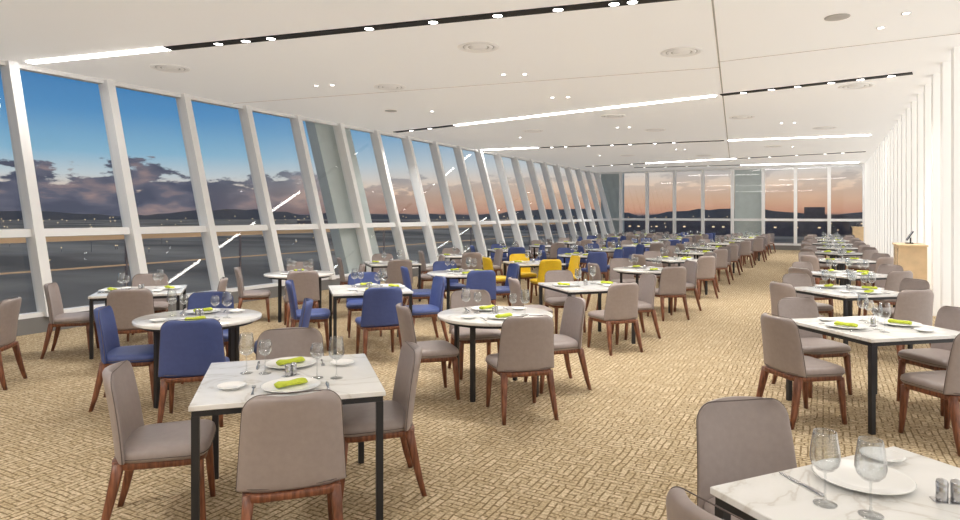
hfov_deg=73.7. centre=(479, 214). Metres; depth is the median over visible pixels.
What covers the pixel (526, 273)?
dining chair
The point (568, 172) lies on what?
window
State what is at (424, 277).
dining chair
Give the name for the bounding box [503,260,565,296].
dining table
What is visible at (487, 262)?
dining chair
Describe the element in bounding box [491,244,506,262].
dining chair
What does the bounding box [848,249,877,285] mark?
dining chair
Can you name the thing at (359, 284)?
place setting
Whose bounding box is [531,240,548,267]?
dining chair
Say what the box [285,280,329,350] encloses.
dining chair
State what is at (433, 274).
round dining table
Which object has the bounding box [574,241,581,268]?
dining chair
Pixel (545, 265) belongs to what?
dining chair
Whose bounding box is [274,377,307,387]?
folded napkin
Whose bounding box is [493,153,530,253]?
window
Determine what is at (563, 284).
place setting
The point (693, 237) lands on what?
dining chair
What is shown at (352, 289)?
place setting
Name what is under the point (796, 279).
dining chair
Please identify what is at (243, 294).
dining chair
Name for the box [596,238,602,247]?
dining chair
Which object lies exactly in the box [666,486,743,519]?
dining chair
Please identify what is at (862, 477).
wine glass
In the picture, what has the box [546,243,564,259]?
dining chair
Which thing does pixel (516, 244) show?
dining chair
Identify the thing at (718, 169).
window
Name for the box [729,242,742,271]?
dining chair
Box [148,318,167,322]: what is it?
bread plate
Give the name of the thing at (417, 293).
dining chair
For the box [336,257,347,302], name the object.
dining chair
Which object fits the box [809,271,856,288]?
place setting
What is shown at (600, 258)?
dining chair
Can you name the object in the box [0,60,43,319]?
window
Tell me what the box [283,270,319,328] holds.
dining chair
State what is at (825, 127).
ceiling air vent
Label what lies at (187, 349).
dining chair
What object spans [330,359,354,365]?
bread plate
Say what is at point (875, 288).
place setting
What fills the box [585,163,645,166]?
ceiling track slot
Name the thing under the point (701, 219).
window
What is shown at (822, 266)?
dining chair
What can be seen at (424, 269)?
dining chair
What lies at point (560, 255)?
round dining table
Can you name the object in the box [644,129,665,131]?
ceiling air vent
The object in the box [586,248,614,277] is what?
dining table
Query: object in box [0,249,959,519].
floor
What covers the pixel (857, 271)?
place setting
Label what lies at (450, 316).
round dining table
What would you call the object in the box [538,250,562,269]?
dining chair
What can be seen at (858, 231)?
podium
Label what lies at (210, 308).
folded napkin
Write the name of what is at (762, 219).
window
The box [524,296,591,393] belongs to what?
dining chair
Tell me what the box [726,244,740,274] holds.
dining chair
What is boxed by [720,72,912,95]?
ceiling track slot
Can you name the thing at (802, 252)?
dining chair
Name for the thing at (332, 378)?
wine glass
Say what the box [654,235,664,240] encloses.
dining chair
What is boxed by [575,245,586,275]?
dining chair
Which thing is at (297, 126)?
window
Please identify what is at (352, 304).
dining chair
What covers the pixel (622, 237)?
dining chair
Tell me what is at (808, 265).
dining chair
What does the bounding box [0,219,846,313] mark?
apron
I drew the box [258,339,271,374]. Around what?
water goblet
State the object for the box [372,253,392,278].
dining chair
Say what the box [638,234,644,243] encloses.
dining chair
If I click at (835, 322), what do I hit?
folded napkin
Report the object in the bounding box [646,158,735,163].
recessed light
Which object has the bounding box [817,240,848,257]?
dining table
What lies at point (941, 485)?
salt
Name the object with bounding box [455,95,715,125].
recessed light
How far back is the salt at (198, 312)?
6.10 m
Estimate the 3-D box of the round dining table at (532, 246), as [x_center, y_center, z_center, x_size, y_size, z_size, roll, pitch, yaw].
[2.125,1.345,20.392,1.130,0.750,1.130,0,0,-12]
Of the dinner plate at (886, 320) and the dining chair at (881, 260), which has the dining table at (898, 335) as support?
the dinner plate at (886, 320)
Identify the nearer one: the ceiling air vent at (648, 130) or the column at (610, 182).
the ceiling air vent at (648, 130)
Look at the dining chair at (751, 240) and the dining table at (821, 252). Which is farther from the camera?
the dining chair at (751, 240)
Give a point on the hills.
(225, 213)
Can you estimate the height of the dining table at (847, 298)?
0.750 m
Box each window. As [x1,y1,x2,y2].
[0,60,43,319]
[0,60,129,316]
[98,79,216,299]
[176,94,277,291]
[238,105,328,285]
[290,115,366,279]
[333,123,395,271]
[370,130,432,268]
[401,136,452,262]
[429,141,475,259]
[453,146,495,257]
[474,150,514,255]
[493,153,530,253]
[510,157,547,250]
[526,159,558,242]
[540,162,574,247]
[553,164,581,244]
[564,167,591,239]
[575,169,604,242]
[585,170,609,241]
[594,172,615,235]
[599,172,622,241]
[622,171,648,232]
[648,170,675,233]
[676,169,704,233]
[704,168,733,232]
[734,167,764,234]
[765,166,796,245]
[797,165,830,245]
[831,164,864,242]
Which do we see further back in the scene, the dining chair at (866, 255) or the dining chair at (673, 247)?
the dining chair at (673, 247)
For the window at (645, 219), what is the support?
in the wall at (28, 326)
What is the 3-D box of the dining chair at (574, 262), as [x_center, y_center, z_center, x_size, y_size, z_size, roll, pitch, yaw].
[1.792,1.281,13.295,0.573,0.878,0.533,0,0,-15]
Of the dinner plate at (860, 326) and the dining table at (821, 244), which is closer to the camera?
the dinner plate at (860, 326)
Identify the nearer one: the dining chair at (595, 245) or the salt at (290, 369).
the salt at (290, 369)
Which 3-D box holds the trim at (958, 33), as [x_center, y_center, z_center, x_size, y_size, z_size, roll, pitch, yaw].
[5.047,-2.399,9.236,3.084,0.006,0.012,0,0,31]
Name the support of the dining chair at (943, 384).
on the floor
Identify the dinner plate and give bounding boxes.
[176,316,214,320]
[185,308,220,313]
[260,377,320,391]
[264,356,316,368]
[471,305,502,310]
[486,313,520,319]
[812,458,916,494]
[824,322,867,328]
[878,319,921,326]
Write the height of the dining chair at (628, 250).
0.878 m
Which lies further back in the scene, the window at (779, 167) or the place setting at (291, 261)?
the window at (779, 167)
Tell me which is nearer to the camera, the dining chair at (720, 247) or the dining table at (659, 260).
the dining table at (659, 260)
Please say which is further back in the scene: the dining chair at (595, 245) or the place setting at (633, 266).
the dining chair at (595, 245)
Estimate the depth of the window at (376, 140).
17.95 m
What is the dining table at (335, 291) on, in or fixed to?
on the floor
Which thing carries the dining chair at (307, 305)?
on the floor
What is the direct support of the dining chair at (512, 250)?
on the floor
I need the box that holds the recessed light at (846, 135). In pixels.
[728,135,869,140]
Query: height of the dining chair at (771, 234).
0.878 m
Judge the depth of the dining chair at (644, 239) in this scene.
23.85 m
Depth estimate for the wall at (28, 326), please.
11.43 m
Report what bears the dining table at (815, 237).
on the floor
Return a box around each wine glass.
[238,332,254,374]
[328,336,344,379]
[809,428,840,508]
[854,436,887,519]
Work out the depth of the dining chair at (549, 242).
22.57 m
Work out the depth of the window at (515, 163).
26.11 m
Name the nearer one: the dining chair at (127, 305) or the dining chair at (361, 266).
the dining chair at (127, 305)
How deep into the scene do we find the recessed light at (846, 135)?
19.76 m
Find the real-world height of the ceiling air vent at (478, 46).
0.018 m
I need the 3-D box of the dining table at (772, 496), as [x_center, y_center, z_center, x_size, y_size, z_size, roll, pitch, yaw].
[1.481,1.345,2.030,1.000,0.750,1.000,0,0,-24]
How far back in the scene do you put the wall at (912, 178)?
11.76 m
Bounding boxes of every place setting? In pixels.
[98,275,131,292]
[151,269,181,291]
[286,261,317,272]
[347,275,387,292]
[351,271,388,286]
[369,252,386,263]
[377,270,404,286]
[442,257,470,271]
[447,261,476,274]
[551,272,580,287]
[589,267,616,286]
[625,257,653,268]
[635,257,661,270]
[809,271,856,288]
[816,258,851,272]
[822,249,843,260]
[839,273,890,294]
[841,253,861,260]
[842,261,880,275]
[845,258,874,273]
[847,271,882,291]
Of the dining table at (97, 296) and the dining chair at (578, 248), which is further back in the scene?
the dining chair at (578, 248)
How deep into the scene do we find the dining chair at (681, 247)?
18.79 m
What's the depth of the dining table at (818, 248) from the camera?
18.74 m
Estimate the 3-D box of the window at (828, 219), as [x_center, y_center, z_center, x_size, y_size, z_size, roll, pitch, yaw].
[16.120,-0.450,30.981,1.522,3.900,0.220,0,0,28]
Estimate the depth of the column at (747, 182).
32.66 m
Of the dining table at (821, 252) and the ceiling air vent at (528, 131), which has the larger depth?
the ceiling air vent at (528, 131)
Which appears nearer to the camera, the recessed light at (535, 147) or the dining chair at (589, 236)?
the recessed light at (535, 147)
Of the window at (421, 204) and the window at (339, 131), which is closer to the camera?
the window at (339, 131)
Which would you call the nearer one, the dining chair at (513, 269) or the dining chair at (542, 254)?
the dining chair at (513, 269)
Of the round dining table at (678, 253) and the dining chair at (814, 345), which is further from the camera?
the round dining table at (678, 253)
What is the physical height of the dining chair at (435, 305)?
0.878 m
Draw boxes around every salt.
[195,308,202,316]
[281,362,299,376]
[366,282,371,287]
[492,306,497,313]
[869,317,876,326]
[929,478,959,504]
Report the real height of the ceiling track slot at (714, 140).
0.020 m
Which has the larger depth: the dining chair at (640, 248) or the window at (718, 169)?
the window at (718, 169)
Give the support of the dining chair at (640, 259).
on the floor
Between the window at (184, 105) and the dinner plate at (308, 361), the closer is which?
the dinner plate at (308, 361)
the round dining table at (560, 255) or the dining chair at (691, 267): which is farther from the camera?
the round dining table at (560, 255)
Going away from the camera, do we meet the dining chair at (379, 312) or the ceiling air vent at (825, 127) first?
the dining chair at (379, 312)
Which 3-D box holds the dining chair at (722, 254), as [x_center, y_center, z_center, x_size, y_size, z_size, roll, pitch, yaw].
[5.881,1.281,16.018,0.533,0.878,0.573,0,0,-21]
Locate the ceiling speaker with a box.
[824,13,850,20]
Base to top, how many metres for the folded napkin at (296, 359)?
0.035 m
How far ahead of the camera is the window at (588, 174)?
34.25 m
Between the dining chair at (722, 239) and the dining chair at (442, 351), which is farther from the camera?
the dining chair at (722, 239)
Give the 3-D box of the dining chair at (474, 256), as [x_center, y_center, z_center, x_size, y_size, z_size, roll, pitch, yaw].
[-0.241,1.281,14.671,0.533,0.878,0.573,0,0,-18]
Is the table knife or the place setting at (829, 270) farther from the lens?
the place setting at (829, 270)
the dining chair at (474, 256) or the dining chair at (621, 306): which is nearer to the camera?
the dining chair at (621, 306)
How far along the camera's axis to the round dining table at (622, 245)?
20.36 m
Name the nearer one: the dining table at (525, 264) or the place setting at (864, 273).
the place setting at (864, 273)
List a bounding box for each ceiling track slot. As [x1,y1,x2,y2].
[163,0,674,50]
[394,125,454,132]
[540,140,723,147]
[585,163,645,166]
[634,165,736,167]
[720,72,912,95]
[738,151,865,158]
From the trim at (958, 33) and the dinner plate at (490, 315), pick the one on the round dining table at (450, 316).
the dinner plate at (490, 315)
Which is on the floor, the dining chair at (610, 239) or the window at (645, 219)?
the dining chair at (610, 239)
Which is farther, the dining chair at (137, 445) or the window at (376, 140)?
the window at (376, 140)
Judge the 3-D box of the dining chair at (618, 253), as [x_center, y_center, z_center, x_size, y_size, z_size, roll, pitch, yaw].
[3.256,1.281,15.802,0.573,0.878,0.533,0,0,-17]
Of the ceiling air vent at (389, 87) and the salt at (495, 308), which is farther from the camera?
the ceiling air vent at (389, 87)
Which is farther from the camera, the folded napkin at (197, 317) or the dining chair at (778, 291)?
the dining chair at (778, 291)
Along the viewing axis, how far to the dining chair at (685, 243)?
20.14 m
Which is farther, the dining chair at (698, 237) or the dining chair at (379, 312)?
the dining chair at (698, 237)
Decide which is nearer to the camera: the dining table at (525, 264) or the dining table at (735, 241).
the dining table at (525, 264)
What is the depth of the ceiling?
10.34 m
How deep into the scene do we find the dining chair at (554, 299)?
9.68 m
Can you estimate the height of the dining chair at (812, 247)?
0.878 m
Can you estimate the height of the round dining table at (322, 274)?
0.750 m
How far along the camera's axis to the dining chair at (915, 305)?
7.24 m
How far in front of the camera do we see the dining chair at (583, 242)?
21.91 m
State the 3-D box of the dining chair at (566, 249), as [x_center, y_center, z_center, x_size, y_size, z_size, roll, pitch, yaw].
[2.253,1.281,16.375,0.533,0.878,0.573,0,0,-12]
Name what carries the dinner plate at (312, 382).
on the dining table at (360, 383)
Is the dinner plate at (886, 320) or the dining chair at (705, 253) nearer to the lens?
the dinner plate at (886, 320)
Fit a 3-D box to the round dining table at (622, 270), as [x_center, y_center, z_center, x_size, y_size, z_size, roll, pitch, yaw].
[2.959,1.345,11.476,1.130,0.750,1.130,0,0,-13]
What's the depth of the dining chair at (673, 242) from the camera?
21.86 m
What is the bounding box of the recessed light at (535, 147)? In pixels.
[483,147,536,149]
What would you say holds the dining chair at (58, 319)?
on the floor
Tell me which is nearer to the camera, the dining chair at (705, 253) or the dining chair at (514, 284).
the dining chair at (514, 284)
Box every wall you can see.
[16,242,825,335]
[865,46,959,315]
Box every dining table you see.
[88,285,186,358]
[132,308,261,407]
[188,353,385,519]
[264,270,333,321]
[328,283,412,354]
[364,261,420,301]
[427,270,466,309]
[437,254,483,260]
[437,306,552,401]
[487,249,530,259]
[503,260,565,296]
[529,245,550,267]
[538,280,635,343]
[556,241,592,246]
[558,253,586,269]
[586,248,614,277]
[613,267,669,312]
[622,245,649,251]
[646,257,707,294]
[674,251,703,258]
[686,247,734,272]
[706,243,738,262]
[710,446,959,519]
[724,240,759,260]
[730,238,753,239]
[786,315,959,434]
[794,285,912,348]
[811,270,894,306]
[813,243,852,245]
[815,237,842,239]
[815,251,868,283]
[816,246,857,269]
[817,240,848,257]
[819,258,875,284]
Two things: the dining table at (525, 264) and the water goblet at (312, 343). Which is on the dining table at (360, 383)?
the water goblet at (312, 343)
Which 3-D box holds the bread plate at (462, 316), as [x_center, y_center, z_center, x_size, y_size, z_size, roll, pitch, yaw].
[-0.105,0.960,6.003,0.160,0.021,0.160,0,0,-16]
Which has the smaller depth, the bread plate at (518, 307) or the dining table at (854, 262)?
the bread plate at (518, 307)
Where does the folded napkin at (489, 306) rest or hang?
on the dinner plate at (474, 307)
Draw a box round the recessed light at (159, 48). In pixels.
[26,47,168,63]
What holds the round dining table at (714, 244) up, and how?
on the floor
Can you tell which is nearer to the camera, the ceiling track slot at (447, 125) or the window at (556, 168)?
the ceiling track slot at (447, 125)
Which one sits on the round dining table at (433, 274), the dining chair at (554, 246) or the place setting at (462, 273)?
the place setting at (462, 273)
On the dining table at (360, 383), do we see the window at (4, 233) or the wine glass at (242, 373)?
the wine glass at (242, 373)
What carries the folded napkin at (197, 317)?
on the dinner plate at (196, 316)
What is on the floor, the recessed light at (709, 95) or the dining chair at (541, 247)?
the dining chair at (541, 247)
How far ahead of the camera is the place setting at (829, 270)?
10.86 m
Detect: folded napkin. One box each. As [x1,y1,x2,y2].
[184,316,205,320]
[193,307,212,311]
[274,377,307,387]
[276,356,304,365]
[479,305,493,309]
[495,313,512,317]
[834,321,857,326]
[888,319,911,324]
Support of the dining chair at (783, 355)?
on the floor
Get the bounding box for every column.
[305,121,379,273]
[601,174,623,237]
[735,169,760,235]
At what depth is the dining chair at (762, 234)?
28.53 m
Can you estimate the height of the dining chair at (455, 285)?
0.878 m
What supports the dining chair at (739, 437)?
on the floor
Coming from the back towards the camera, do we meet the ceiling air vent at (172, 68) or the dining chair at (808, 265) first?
the dining chair at (808, 265)
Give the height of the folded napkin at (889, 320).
0.035 m
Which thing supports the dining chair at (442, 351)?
on the floor
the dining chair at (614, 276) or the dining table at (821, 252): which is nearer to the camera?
the dining chair at (614, 276)
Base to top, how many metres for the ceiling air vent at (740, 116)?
0.018 m
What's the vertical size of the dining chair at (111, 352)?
0.878 m
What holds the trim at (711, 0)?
attached to the ceiling
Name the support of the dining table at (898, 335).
on the floor
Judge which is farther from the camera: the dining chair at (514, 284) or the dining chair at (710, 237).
the dining chair at (710, 237)
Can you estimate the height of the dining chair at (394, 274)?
0.878 m
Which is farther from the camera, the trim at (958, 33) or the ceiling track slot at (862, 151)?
the ceiling track slot at (862, 151)
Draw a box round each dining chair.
[0,296,26,389]
[40,282,99,358]
[89,305,161,411]
[101,360,215,519]
[106,288,154,343]
[127,273,169,341]
[157,318,229,426]
[181,291,233,383]
[184,277,227,346]
[234,266,270,321]
[235,389,346,519]
[253,298,312,353]
[256,327,323,359]
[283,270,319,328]
[284,262,313,292]
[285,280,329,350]
[332,264,365,314]
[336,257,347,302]
[340,341,426,500]
[346,272,381,337]
[355,286,402,356]
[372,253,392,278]
[384,259,412,304]
[396,303,459,399]
[400,266,436,320]
[406,276,448,341]
[417,250,432,286]
[417,255,446,298]
[432,261,465,310]
[442,248,460,281]
[448,289,500,379]
[458,252,481,283]
[465,270,495,305]
[470,245,482,263]
[482,249,502,283]
[482,257,505,297]
[485,315,558,424]
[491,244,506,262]
[495,263,519,305]
[506,247,525,280]
[508,277,552,312]
[509,253,536,295]
[514,242,532,269]
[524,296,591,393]
[530,245,544,260]
[530,259,561,302]
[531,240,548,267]
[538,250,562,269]
[544,270,585,333]
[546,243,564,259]
[547,239,551,252]
[557,247,579,280]
[558,238,570,246]
[568,255,582,297]
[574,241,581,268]
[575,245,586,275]
[581,239,591,264]
[581,252,607,280]
[585,243,607,267]
[585,262,601,310]
[587,235,596,242]
[587,282,642,355]
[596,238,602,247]
[606,237,617,257]
[607,241,615,262]
[607,249,623,278]
[609,258,635,282]
[612,273,660,339]
[618,236,625,247]
[621,240,633,247]
[622,246,635,260]
[626,235,635,239]
[631,254,660,282]
[636,244,644,254]
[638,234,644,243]
[641,238,651,249]
[643,251,662,287]
[647,266,689,320]
[649,243,663,251]
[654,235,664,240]
[658,248,682,281]
[663,241,670,247]
[666,245,683,263]
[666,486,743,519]
[668,240,679,245]
[674,260,701,311]
[676,243,696,258]
[681,238,688,243]
[684,242,699,257]
[689,236,695,245]
[693,235,701,250]
[696,256,717,299]
[696,396,796,519]
[697,240,706,250]
[701,239,713,250]
[702,234,708,238]
[703,252,719,292]
[705,233,712,245]
[713,249,729,283]
[715,238,723,242]
[717,246,733,280]
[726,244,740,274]
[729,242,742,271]
[740,241,752,267]
[743,239,755,265]
[745,238,764,261]
[747,237,766,260]
[751,235,769,255]
[756,313,846,429]
[762,234,771,253]
[766,233,775,252]
[769,281,826,338]
[771,297,851,397]
[782,273,833,339]
[788,267,832,311]
[792,262,833,313]
[798,251,829,283]
[800,248,828,281]
[800,255,833,284]
[801,242,823,269]
[801,243,825,269]
[803,246,829,268]
[806,239,825,257]
[840,238,858,250]
[843,243,865,270]
[845,245,869,270]
[848,247,875,267]
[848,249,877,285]
[856,253,889,286]
[858,257,893,286]
[858,264,903,315]
[863,271,912,315]
[867,289,933,359]
[871,278,929,317]
[896,306,959,415]
[898,334,959,456]
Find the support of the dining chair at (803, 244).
on the floor
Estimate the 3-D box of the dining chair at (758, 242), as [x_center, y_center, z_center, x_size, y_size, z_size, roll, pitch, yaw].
[10.063,1.281,23.464,0.533,0.878,0.573,0,0,-17]
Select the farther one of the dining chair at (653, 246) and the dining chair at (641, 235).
the dining chair at (641, 235)
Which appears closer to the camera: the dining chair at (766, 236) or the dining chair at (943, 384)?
the dining chair at (943, 384)
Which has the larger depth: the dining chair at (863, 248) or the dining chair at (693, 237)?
the dining chair at (693, 237)
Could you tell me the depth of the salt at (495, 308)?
6.25 m
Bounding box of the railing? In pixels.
[0,222,576,286]
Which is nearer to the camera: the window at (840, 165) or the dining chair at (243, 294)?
the dining chair at (243, 294)
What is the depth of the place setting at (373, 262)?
12.80 m
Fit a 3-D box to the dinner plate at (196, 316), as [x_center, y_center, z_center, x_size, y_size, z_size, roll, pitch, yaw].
[-2.595,0.960,5.832,0.330,0.021,0.330,0,0,-17]
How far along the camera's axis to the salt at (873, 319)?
5.56 m
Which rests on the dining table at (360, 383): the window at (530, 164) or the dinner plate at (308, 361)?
the dinner plate at (308, 361)
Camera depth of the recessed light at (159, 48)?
9.57 m
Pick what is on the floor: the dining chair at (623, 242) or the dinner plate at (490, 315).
the dining chair at (623, 242)
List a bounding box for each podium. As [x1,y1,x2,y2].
[851,222,863,240]
[892,231,927,280]
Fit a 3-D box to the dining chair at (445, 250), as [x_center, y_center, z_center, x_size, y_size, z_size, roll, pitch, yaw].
[-0.697,1.281,16.195,0.533,0.878,0.573,0,0,-14]
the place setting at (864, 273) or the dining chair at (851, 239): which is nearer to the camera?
the place setting at (864, 273)
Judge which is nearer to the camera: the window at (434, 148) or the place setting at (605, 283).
the place setting at (605, 283)
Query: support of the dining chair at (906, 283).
on the floor
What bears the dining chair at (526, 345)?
on the floor
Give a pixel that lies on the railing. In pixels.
(171, 235)
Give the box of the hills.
[0,209,861,219]
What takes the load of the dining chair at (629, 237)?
on the floor
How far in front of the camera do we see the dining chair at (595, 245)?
19.06 m
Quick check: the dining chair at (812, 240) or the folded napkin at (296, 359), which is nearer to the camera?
the folded napkin at (296, 359)
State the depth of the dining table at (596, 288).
8.64 m
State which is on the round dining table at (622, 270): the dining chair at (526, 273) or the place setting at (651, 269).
the place setting at (651, 269)
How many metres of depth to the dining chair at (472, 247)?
17.53 m
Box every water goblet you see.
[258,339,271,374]
[310,343,323,378]
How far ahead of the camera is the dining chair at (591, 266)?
11.14 m
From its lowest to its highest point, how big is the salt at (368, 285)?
0.076 m
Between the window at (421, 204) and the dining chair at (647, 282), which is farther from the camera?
the window at (421, 204)
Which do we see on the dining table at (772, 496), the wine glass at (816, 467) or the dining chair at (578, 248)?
the wine glass at (816, 467)
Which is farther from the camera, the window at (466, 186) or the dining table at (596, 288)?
the window at (466, 186)
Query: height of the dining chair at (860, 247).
0.878 m
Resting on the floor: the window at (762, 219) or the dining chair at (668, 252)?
the dining chair at (668, 252)
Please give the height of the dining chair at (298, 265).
0.878 m
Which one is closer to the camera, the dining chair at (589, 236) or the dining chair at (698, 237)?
the dining chair at (589, 236)
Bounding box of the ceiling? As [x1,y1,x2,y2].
[0,0,959,171]
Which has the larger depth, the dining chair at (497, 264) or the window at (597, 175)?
the window at (597, 175)
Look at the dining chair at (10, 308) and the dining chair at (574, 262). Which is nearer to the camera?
the dining chair at (10, 308)
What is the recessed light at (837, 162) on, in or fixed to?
in the ceiling
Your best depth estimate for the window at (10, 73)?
9.81 m
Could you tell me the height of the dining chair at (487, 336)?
0.878 m
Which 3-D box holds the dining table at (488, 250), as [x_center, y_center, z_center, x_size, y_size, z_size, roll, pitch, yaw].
[0.790,1.345,17.868,1.000,0.750,1.000,0,0,-12]
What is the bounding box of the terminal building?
[297,207,861,236]
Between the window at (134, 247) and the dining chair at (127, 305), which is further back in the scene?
the window at (134, 247)
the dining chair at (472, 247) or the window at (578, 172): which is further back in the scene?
the window at (578, 172)
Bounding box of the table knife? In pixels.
[779,472,824,496]
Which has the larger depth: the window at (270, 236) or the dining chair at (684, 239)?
the dining chair at (684, 239)
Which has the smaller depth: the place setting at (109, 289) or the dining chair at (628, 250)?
the place setting at (109, 289)
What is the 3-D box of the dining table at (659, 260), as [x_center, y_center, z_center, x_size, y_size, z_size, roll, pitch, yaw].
[4.288,1.345,14.113,1.000,0.750,1.000,0,0,-19]
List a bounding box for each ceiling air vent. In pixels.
[150,64,189,72]
[374,84,405,90]
[457,41,498,52]
[523,130,542,132]
[601,114,625,117]
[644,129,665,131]
[660,47,702,57]
[729,115,754,118]
[813,126,836,129]
[838,83,874,89]
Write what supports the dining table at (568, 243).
on the floor
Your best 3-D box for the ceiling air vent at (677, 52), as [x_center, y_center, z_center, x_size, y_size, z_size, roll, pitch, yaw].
[2.966,-2.390,9.421,0.600,0.018,0.600,0,0,28]
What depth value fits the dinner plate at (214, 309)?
6.37 m
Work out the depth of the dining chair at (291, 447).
3.02 m
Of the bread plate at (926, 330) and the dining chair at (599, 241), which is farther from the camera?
the dining chair at (599, 241)
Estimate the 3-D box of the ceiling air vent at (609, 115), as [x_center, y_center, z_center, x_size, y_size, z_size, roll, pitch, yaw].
[3.235,-2.390,15.524,0.600,0.018,0.600,0,0,28]
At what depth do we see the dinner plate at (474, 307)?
6.53 m
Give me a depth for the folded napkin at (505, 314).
5.99 m
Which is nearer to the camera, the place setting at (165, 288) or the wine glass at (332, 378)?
the wine glass at (332, 378)
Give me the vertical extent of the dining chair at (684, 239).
0.878 m
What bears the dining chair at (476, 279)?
on the floor
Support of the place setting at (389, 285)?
on the dining table at (335, 291)
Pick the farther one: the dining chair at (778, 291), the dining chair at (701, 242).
the dining chair at (701, 242)
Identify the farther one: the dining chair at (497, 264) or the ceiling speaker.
the dining chair at (497, 264)
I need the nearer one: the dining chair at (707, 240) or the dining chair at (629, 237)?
the dining chair at (707, 240)
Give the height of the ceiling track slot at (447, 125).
0.020 m
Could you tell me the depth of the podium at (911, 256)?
11.35 m
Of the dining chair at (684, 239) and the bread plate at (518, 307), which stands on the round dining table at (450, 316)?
the bread plate at (518, 307)
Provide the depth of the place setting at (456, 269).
11.02 m
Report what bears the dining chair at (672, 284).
on the floor
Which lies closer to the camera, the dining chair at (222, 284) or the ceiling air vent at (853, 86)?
the dining chair at (222, 284)
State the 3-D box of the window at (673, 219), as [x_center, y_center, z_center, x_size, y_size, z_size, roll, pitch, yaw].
[9.753,-0.450,34.413,1.522,3.900,0.220,0,0,28]
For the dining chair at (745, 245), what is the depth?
20.87 m
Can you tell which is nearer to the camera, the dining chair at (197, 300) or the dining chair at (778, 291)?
the dining chair at (197, 300)
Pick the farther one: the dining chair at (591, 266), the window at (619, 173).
the window at (619, 173)
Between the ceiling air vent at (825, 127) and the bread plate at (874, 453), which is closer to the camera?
the bread plate at (874, 453)
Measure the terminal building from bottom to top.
15.000 m
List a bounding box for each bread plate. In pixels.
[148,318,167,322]
[216,381,245,390]
[228,309,244,312]
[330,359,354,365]
[460,315,476,318]
[512,306,526,309]
[817,317,835,321]
[859,446,905,462]
[913,327,936,332]
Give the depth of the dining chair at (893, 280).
9.63 m
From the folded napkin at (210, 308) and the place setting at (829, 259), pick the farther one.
the place setting at (829, 259)
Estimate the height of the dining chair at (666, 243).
0.878 m
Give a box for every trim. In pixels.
[711,0,729,158]
[720,33,959,61]
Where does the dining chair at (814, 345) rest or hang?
on the floor
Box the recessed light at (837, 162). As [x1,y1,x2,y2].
[755,162,858,164]
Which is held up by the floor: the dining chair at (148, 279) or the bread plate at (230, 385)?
the dining chair at (148, 279)
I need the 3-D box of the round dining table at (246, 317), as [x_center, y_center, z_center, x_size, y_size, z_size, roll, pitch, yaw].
[-2.676,1.345,6.100,1.130,0.750,1.130,0,0,-17]
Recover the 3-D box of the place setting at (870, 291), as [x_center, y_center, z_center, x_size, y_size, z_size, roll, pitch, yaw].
[4.769,0.847,7.947,0.524,0.245,0.362,0,0,-13]
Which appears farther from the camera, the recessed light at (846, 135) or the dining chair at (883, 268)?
the recessed light at (846, 135)
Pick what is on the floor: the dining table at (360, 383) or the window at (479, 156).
the dining table at (360, 383)
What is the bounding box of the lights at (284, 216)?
[1,216,765,263]
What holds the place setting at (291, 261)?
on the round dining table at (322, 274)
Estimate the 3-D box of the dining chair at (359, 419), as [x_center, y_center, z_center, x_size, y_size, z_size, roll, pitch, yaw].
[-0.652,1.281,4.077,0.573,0.878,0.533,0,0,-17]
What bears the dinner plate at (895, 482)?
on the dining table at (772, 496)
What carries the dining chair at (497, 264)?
on the floor
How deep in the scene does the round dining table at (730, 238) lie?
26.49 m
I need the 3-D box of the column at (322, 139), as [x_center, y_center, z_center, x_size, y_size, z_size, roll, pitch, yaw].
[-3.561,-0.485,16.859,1.729,4.790,1.400,0,0,28]
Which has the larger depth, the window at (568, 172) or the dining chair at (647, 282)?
the window at (568, 172)
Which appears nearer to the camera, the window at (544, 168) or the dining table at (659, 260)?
the dining table at (659, 260)
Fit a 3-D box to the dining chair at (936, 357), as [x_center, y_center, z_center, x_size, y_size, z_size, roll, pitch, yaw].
[4.167,1.281,5.753,0.573,0.878,0.533,0,0,-13]
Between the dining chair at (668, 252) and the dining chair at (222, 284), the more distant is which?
the dining chair at (668, 252)
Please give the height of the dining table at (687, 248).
0.750 m
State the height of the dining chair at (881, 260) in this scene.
0.878 m
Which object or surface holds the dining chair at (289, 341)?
on the floor
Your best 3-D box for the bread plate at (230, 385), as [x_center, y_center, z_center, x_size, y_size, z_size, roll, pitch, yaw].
[-1.392,0.960,3.582,0.160,0.021,0.160,0,0,-17]
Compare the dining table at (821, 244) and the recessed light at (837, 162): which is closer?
the dining table at (821, 244)
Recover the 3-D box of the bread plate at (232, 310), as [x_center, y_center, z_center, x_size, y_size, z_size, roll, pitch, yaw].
[-2.426,0.960,6.384,0.160,0.021,0.160,0,0,-17]
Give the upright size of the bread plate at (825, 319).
0.021 m
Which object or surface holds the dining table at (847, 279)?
on the floor

